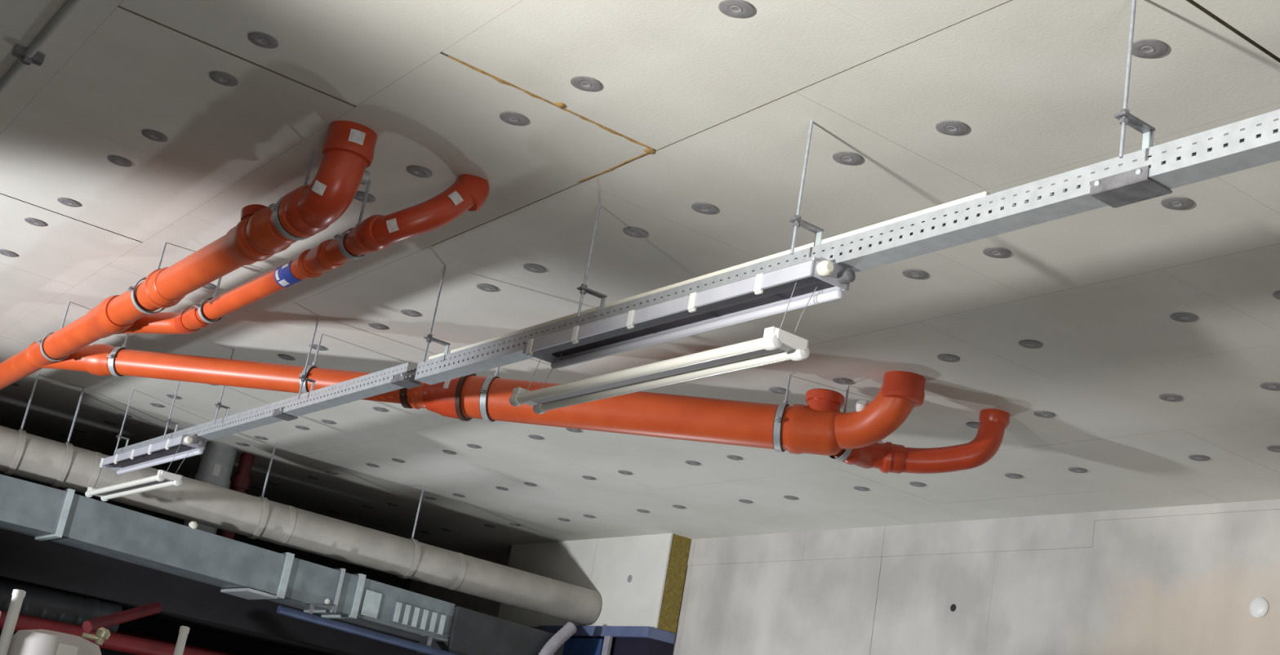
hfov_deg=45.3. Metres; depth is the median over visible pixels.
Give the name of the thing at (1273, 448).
disc
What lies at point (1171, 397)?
disc
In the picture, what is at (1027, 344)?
disc
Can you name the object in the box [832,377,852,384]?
disc
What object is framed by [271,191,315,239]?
socket
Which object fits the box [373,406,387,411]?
disc
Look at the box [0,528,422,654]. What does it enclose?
duct
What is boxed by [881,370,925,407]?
socket
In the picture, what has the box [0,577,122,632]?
duct
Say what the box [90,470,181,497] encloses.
fluorescent tube
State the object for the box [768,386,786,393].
disc
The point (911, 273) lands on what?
disc
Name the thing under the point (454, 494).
disc
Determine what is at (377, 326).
disc
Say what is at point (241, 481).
red riser
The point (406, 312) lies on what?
disc
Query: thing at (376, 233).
drain pipe
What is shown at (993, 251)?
disc
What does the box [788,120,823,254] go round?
hanger
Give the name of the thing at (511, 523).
disc
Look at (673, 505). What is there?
disc
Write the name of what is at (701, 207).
disc
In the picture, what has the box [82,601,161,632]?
branch
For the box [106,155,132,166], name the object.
disc
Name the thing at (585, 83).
disc
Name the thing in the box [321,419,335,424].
disc
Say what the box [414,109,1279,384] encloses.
cable tray
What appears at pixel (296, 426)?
disc
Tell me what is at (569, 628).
flexible hose
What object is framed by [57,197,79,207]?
disc
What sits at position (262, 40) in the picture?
disc
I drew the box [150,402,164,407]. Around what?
disc
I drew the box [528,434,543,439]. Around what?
disc
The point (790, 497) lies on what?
disc
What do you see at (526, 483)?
disc
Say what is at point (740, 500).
disc
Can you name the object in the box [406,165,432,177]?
disc
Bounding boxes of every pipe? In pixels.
[0,120,377,389]
[0,425,601,624]
[0,609,226,654]
[0,628,135,654]
[26,341,925,455]
[116,629,237,654]
[173,173,489,333]
[183,442,237,533]
[276,602,459,654]
[832,408,1009,473]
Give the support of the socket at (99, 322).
attached to the drain pipe at (306, 211)
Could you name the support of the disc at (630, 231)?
attached to the ceiling
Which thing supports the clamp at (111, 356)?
hanging from the ceiling
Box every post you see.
[0,588,26,654]
[173,625,190,654]
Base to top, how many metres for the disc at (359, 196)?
0.004 m
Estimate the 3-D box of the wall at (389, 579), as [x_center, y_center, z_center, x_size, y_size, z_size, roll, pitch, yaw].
[-6.556,1.575,9.070,11.680,3.400,0.200,21,-20,-31]
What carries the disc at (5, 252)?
attached to the ceiling
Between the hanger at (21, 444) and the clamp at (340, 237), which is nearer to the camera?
the clamp at (340, 237)
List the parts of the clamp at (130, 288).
hanger rod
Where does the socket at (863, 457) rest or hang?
attached to the drain pipe at (887, 456)
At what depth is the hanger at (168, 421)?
7.20 m
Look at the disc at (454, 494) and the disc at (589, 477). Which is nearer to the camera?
the disc at (589, 477)
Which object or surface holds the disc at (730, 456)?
attached to the ceiling
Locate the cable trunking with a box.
[427,191,991,364]
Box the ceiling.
[0,0,1279,554]
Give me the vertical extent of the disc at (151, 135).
0.004 m
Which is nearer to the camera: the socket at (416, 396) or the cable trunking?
the cable trunking
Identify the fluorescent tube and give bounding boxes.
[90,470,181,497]
[520,328,808,406]
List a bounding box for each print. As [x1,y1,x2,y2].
[275,269,279,280]
[278,279,289,285]
[281,262,288,268]
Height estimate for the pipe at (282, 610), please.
0.149 m
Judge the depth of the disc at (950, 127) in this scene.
3.52 m
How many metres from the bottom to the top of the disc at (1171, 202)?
0.004 m
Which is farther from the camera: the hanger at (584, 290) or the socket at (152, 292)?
the socket at (152, 292)
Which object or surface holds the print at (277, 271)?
attached to the drain pipe at (376, 233)
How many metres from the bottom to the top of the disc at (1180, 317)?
0.004 m
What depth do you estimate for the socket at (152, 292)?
5.16 m
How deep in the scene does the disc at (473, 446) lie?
7.77 m
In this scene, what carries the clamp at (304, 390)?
hanging from the ceiling
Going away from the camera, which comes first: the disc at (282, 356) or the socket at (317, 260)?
the socket at (317, 260)
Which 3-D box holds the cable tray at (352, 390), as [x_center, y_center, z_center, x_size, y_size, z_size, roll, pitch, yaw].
[-1.735,0.413,6.580,0.076,0.064,3.392,21,-20,-31]
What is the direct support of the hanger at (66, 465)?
hanging from the ceiling
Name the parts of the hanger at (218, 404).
clip plate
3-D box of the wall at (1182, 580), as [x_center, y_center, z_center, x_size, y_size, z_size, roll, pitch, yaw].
[2.663,2.133,5.320,0.265,3.245,16.200,21,-20,-31]
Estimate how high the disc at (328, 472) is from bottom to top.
0.004 m
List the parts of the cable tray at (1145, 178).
splice plate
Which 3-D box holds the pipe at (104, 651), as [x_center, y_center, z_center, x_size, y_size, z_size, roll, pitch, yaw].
[-3.458,1.791,8.864,6.184,0.240,0.240,21,-20,-31]
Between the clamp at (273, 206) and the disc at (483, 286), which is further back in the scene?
the disc at (483, 286)
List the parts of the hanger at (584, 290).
clip plate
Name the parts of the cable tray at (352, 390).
splice plate, splice plate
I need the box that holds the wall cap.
[1249,596,1268,617]
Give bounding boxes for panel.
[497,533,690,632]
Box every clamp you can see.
[36,301,75,361]
[106,333,128,376]
[127,241,167,314]
[194,276,229,323]
[268,151,315,240]
[298,333,323,395]
[333,179,371,259]
[479,366,499,422]
[773,374,791,452]
[828,384,852,461]
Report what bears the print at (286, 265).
attached to the drain pipe at (376, 233)
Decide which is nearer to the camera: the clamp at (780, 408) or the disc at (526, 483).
the clamp at (780, 408)
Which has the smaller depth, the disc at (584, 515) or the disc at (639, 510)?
the disc at (639, 510)
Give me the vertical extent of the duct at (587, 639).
0.480 m
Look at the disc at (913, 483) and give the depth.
6.91 m
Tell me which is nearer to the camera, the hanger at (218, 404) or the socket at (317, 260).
the socket at (317, 260)
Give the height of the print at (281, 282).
0.008 m
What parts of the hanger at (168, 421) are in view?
clip plate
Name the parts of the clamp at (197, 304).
hanger rod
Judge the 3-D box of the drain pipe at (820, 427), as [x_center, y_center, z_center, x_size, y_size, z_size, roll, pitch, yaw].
[-0.779,0.203,6.015,3.773,0.315,0.258,4,-18,19]
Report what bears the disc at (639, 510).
attached to the ceiling
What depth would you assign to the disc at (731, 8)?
3.18 m
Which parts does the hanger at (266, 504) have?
rod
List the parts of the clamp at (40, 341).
hanger rod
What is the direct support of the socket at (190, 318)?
attached to the drain pipe at (376, 233)
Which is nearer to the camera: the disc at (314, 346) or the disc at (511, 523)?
the disc at (314, 346)
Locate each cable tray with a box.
[113,361,422,454]
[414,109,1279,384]
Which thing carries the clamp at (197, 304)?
hanging from the ceiling
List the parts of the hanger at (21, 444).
rod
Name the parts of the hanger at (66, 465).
rod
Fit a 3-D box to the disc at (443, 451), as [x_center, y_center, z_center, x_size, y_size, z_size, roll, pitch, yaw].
[-0.997,0.654,8.029,0.074,0.004,0.074,3,-19,22]
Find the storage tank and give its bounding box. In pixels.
[7,626,110,654]
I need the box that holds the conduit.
[0,0,80,94]
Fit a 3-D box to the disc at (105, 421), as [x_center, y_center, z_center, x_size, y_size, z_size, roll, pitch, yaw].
[-3.070,0.552,8.887,0.074,0.004,0.074,3,-19,22]
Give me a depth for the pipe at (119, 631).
8.93 m
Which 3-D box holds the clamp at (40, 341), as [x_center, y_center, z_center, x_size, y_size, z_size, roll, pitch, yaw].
[-2.408,0.014,6.374,0.154,0.260,0.030,21,-20,-31]
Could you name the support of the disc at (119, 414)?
attached to the ceiling
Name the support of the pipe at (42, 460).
hanging from the hanger at (266, 504)
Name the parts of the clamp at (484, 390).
hanger rod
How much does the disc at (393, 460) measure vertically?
0.004 m
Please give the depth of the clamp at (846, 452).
5.54 m
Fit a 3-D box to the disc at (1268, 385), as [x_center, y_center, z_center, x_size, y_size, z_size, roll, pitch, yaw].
[1.996,0.187,4.838,0.074,0.004,0.074,22,-21,-33]
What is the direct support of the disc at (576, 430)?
attached to the ceiling
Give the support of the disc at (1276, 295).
attached to the ceiling
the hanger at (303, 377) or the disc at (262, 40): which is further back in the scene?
the hanger at (303, 377)
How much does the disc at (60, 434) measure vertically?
0.004 m
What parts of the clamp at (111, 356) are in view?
hanger rod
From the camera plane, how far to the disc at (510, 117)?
3.89 m
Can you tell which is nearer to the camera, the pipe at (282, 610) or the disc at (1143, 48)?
the disc at (1143, 48)
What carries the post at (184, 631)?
on the floor
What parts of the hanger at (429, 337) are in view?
clip plate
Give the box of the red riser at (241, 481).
[220,452,254,539]
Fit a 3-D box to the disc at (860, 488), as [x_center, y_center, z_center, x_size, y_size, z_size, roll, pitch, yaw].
[1.038,0.757,7.194,0.074,0.004,0.074,16,-18,-19]
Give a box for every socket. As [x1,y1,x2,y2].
[84,294,135,337]
[143,266,185,307]
[181,302,211,329]
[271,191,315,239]
[306,239,345,272]
[346,223,373,254]
[407,382,426,408]
[842,444,873,468]
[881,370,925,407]
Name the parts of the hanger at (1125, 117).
threaded rod, clip plate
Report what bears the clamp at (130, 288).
hanging from the ceiling
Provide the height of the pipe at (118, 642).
0.130 m
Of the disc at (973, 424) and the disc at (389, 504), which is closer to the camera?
the disc at (973, 424)
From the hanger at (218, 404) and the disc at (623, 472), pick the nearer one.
the hanger at (218, 404)
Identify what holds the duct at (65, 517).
hanging from the hanger at (66, 465)
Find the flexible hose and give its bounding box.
[537,621,577,654]
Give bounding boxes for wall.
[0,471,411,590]
[408,498,1279,654]
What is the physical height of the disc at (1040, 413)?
0.004 m
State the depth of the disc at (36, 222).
5.42 m
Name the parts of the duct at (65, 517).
support rail, access panel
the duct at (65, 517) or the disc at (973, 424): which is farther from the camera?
the duct at (65, 517)
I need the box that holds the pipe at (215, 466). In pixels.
[183,442,237,533]
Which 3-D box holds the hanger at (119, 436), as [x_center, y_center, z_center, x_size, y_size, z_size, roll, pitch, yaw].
[-2.622,0.480,7.843,0.060,0.338,0.026,21,-20,-31]
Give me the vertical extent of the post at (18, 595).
1.917 m
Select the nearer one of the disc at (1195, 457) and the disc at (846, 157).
the disc at (846, 157)
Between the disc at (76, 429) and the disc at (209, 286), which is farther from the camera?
the disc at (76, 429)
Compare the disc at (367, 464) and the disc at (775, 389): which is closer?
the disc at (775, 389)
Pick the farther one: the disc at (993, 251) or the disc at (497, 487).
the disc at (497, 487)
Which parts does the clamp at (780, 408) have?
hanger rod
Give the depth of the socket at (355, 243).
4.34 m
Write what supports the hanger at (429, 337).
hanging from the ceiling
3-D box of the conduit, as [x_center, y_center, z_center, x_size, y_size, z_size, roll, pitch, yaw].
[-1.492,-0.736,3.854,0.075,0.036,4.700,21,-20,-31]
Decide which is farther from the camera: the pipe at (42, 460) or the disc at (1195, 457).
the pipe at (42, 460)
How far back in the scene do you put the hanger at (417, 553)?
8.91 m
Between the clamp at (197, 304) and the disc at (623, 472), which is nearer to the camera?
the clamp at (197, 304)
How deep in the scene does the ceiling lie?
4.47 m
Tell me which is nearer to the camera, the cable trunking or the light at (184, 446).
the cable trunking
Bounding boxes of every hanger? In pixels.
[3,373,39,475]
[49,386,84,487]
[115,388,133,452]
[163,380,180,438]
[213,349,234,423]
[246,442,276,538]
[297,315,319,399]
[397,484,424,578]
[422,265,449,362]
[577,204,607,316]
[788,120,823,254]
[1113,0,1155,158]
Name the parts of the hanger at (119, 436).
clip plate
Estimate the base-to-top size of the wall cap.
0.082 m
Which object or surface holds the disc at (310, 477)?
attached to the ceiling
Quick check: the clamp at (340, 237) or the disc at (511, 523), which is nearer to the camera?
the clamp at (340, 237)
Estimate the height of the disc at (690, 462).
0.004 m
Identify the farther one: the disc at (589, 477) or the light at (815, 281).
the disc at (589, 477)
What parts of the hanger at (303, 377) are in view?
clip plate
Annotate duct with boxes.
[0,474,454,641]
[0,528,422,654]
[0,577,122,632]
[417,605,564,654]
[537,625,675,654]
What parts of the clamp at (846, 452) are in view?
hanger rod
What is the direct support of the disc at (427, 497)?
attached to the ceiling
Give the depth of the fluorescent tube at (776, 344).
3.76 m
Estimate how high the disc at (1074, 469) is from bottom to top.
0.004 m
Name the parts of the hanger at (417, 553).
rod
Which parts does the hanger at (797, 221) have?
threaded rod, clip plate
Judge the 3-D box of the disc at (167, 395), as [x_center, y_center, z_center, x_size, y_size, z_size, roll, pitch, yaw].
[-2.398,0.357,7.884,0.074,0.004,0.074,-8,-25,45]
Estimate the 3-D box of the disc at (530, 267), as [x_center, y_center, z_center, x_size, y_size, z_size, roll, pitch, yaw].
[-0.342,-0.191,4.975,0.074,0.004,0.074,0,-20,31]
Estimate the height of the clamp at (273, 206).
0.266 m
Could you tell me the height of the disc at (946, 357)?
0.004 m
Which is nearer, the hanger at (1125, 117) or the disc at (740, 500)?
the hanger at (1125, 117)
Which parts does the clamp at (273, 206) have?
hanger rod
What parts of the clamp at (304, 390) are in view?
hanger rod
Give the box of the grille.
[390,600,447,635]
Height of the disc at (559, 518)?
0.004 m
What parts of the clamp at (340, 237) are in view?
hanger rod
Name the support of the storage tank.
on the floor
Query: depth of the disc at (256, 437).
8.53 m
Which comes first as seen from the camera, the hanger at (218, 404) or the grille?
the hanger at (218, 404)
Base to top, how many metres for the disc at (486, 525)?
0.004 m
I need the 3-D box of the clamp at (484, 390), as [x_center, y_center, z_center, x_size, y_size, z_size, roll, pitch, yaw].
[-0.563,0.223,5.935,0.030,0.288,0.210,5,-18,17]
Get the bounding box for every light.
[84,433,206,501]
[509,256,855,413]
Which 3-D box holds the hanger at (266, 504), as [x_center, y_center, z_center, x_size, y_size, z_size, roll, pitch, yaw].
[-2.093,0.906,8.534,0.032,0.550,0.236,21,-20,-31]
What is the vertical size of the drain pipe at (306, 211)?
0.274 m
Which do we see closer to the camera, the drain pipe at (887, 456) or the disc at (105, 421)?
the drain pipe at (887, 456)
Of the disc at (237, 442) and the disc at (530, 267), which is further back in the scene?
the disc at (237, 442)
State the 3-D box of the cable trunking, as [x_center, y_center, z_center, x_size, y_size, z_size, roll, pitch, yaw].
[0.004,-0.071,4.166,0.018,0.039,2.500,21,-20,-31]
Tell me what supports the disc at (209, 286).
attached to the ceiling
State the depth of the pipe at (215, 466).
8.91 m
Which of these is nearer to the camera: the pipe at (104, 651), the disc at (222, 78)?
the disc at (222, 78)
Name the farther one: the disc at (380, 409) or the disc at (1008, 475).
the disc at (380, 409)
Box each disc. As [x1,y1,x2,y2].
[0,248,17,257]
[24,217,46,226]
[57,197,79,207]
[57,433,68,437]
[74,428,86,432]
[103,420,116,424]
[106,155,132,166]
[117,413,131,417]
[142,129,168,142]
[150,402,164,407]
[166,394,181,399]
[201,283,216,288]
[208,71,238,86]
[235,441,248,445]
[247,32,278,48]
[253,435,267,439]
[278,354,294,359]
[294,425,308,430]
[307,475,319,479]
[308,344,326,350]
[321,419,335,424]
[325,471,337,474]
[353,191,375,202]
[366,462,378,466]
[368,322,386,329]
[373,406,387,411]
[386,502,398,506]
[391,458,404,462]
[400,309,420,316]
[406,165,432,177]
[424,496,435,499]
[442,449,456,454]
[453,493,464,497]
[466,444,480,448]
[476,283,497,292]
[484,524,494,527]
[495,486,508,490]
[499,111,528,125]
[509,522,519,525]
[523,263,546,272]
[524,482,537,486]
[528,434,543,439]
[557,517,569,521]
[565,427,582,432]
[570,75,601,91]
[582,475,595,479]
[582,514,595,517]
[617,470,632,475]
[622,226,648,237]
[636,509,649,512]
[672,504,685,508]
[685,460,700,465]
[691,202,718,213]
[718,0,754,17]
[726,454,742,460]
[738,499,752,503]
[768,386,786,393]
[783,495,798,499]
[832,151,862,164]
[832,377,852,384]
[853,486,869,490]
[902,269,928,279]
[909,481,925,486]
[935,120,968,135]
[937,354,959,362]
[965,422,979,428]
[982,246,1010,257]
[1004,473,1022,478]
[1018,340,1043,348]
[1033,410,1054,417]
[1068,466,1087,472]
[1132,39,1167,58]
[1159,394,1182,401]
[1160,196,1193,209]
[1170,312,1198,322]
[1188,454,1209,461]
[1260,382,1279,390]
[1266,445,1279,452]
[1273,290,1279,299]

